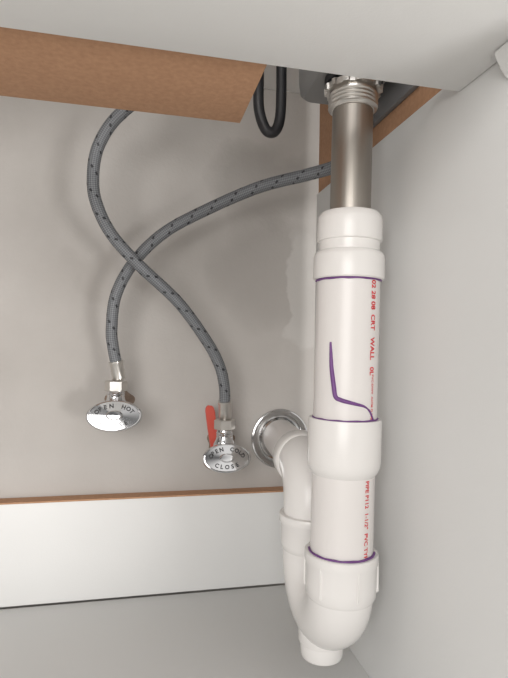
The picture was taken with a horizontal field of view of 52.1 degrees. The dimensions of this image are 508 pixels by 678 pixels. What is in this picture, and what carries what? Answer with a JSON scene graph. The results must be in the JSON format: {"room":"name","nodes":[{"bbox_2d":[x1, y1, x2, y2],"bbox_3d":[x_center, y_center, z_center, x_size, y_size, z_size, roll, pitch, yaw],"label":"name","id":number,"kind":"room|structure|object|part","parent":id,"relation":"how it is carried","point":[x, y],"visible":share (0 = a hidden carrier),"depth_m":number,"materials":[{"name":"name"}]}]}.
{"room":"under-sink cabinet","nodes":[
{"label":"under-sink cabinet","id":0,"kind":"room"},
{"bbox_2d":[0,89,319,608],"bbox_3d":[-0.138,-0.391,0.649,2.400,1.600,0.083,1,-1,-13],"label":"wall","id":1,"kind":"structure","parent":0,"point":[244,268],"depth_m":0.60,"materials":[{"name":"paint"}]},
{"bbox_2d":[86,380,142,431],"bbox_3d":[-0.150,0.070,0.563,0.057,0.052,0.068,1,-1,-13],"label":"shutoff valve","id":2,"kind":"object","parent":1,"relation":"attached to","point":[117,413],"visible":1,"depth_m":0.54,"materials":[{"name":"metal"}]},
{"bbox_3d":[-0.144,0.080,0.538,0.057,0.033,0.017,1,-1,-13],"label":"oval handle","id":3,"kind":"part","parent":2,"relation":"part of","materials":[{"name":"silver metal"}]},
{"bbox_2d":[104,380,126,400],"bbox_3d":[-0.148,0.063,0.555,0.025,0.038,0.025,1,-1,-13],"label":"outlet","id":4,"kind":"object","parent":2,"relation":"attached to","point":[115,390],"depth_m":0.55,"materials":[{"name":"metal"}]},
{"bbox_2d":[106,161,330,380],"bbox_3d":[-0.026,-0.123,0.530,0.259,0.338,0.053,1,-1,18],"label":"supply hose","id":5,"kind":"object","parent":2,"relation":"attached to","point":[117,370],"visible":0.66,"depth_m":0.55,"materials":[{"name":"metal"}]},
{"bbox_2d":[202,418,250,472],"bbox_3d":[-0.035,0.117,0.588,0.053,0.056,0.067,1,-1,-13],"label":"shutoff valve","id":6,"kind":"object","parent":1,"relation":"attached to","point":[224,456],"visible":0.99,"depth_m":0.56,"materials":[{"name":"metal"}]},
{"bbox_2d":[87,109,231,419],"bbox_3d":[-0.079,-0.108,0.524,0.163,0.393,0.080,2,-1,-28],"label":"supply hose","id":7,"kind":"object","parent":6,"relation":"attached to","point":[117,116],"visible":0.86,"depth_m":0.53,"materials":[{"name":"metal"}]},
{"bbox_2d":[205,405,216,446],"bbox_3d":[-0.048,0.102,0.594,0.017,0.053,0.004,1,-1,-13],"label":"tag","id":8,"kind":"object","parent":6,"relation":"attached to","point":[209,410],"visible":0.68,"depth_m":0.59,"materials":[{"name":"plastic"}]},
{"bbox_2d":[213,418,234,445],"bbox_3d":[-0.033,0.110,0.581,0.025,0.042,0.025,1,-1,-13],"label":"outlet","id":9,"kind":"object","parent":6,"relation":"attached to","point":[224,433],"depth_m":0.57,"materials":[{"name":"metal"}]},
{"bbox_3d":[-0.030,0.129,0.563,0.053,0.031,0.017,1,-1,-13],"label":"oval handle","id":10,"kind":"part","parent":6,"relation":"part of","materials":[{"name":"silver metal"}]},
{"bbox_3d":[0.101,0.413,-0.487,2.400,0.040,2.217,1,-1,-13],"label":"floor","id":11,"kind":"structure","parent":0,"visible":0},
{"bbox_2d":[0,0,507,677],"bbox_3d":[-0.264,0.043,0.352,0.797,0.718,0.430,1,-1,-13],"label":"base cabinet","id":12,"kind":"object","parent":11,"relation":"on","point":[439,185],"visible":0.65,"depth_m":0.37,"materials":[{"name":"white wood"}]},
{"bbox_3d":[-0.267,0.290,0.340,0.761,0.018,0.408,1,-1,-13],"label":"panel","id":13,"kind":"part","parent":12,"relation":"part of","materials":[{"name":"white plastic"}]},
{"bbox_3d":[-0.225,-0.177,0.200,0.760,0.016,0.110,1,-1,-13],"label":"rail","id":14,"kind":"part","parent":12,"relation":"part of","materials":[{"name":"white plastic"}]},
{"bbox_2d":[264,65,299,92],"bbox_3d":[-0.249,-0.330,0.341,0.890,0.026,0.466,1,-1,-13],"label":"countertop","id":15,"kind":"structure","parent":12,"relation":"on","point":[270,70],"depth_m":0.61,"materials":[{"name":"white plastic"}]},
{"bbox_2d":[253,66,286,137],"bbox_3d":[0.013,-0.238,0.452,0.030,0.130,0.020,1,-1,-13],"label":"hose","id":16,"kind":"object","parent":15,"relation":"hanging from","point":[265,128],"visible":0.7,"depth_m":0.45,"materials":[{"name":"black rubber"}]},
{"bbox_2d":[299,69,385,104],"bbox_3d":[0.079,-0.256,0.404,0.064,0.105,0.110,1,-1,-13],"label":"sink","id":17,"kind":"object","parent":15,"relation":"in","point":[311,83],"visible":0.2,"depth_m":0.43,"materials":[{"name":"metal"}]},
{"bbox_2d":[251,73,384,665],"bbox_3d":[0.055,0.031,0.508,0.072,0.466,0.270,1,-1,-9],"label":"drain pipe","id":18,"kind":"object","parent":17,"relation":"attached to","point":[328,471],"visible":0.98,"depth_m":0.39,"materials":[{"name":"white plastic"}]},
{"bbox_3d":[0.040,0.119,0.570,0.043,0.043,0.133,1,-1,-7],"label":"wall arm","id":19,"kind":"part","parent":18,"relation":"part of","materials":[{"name":"white plastic"}]},
{"bbox_2d":[273,430,307,476],"bbox_3d":[0.046,0.118,0.516,0.053,0.053,0.024,1,-1,-7],"label":"socket","id":20,"kind":"object","parent":18,"relation":"attached to","point":[287,440],"depth_m":0.50,"materials":[{"name":"white plastic"}]},
{"bbox_2d":[364,481,368,558],"bbox_3d":[0.082,0.134,0.381,0.004,0.059,0.001,2,-1,-37],"label":"print","id":21,"kind":"object","parent":18,"relation":"on","point":[366,483],"depth_m":0.38,"materials":[{"name":"red paint"}]},
{"bbox_2d":[370,280,375,374],"bbox_3d":[0.088,-0.008,0.384,0.005,0.071,0.001,2,-1,-40],"label":"print","id":22,"kind":"object","parent":18,"relation":"on","point":[372,282],"depth_m":0.38,"materials":[{"name":"red paint"}]},
{"bbox_3d":[0.119,0.119,0.414,0.018,0.580,0.385,1,-1,-13],"label":"panel","id":23,"kind":"part","parent":12,"relation":"part of","materials":[{"name":"white plastic"}]}
]}

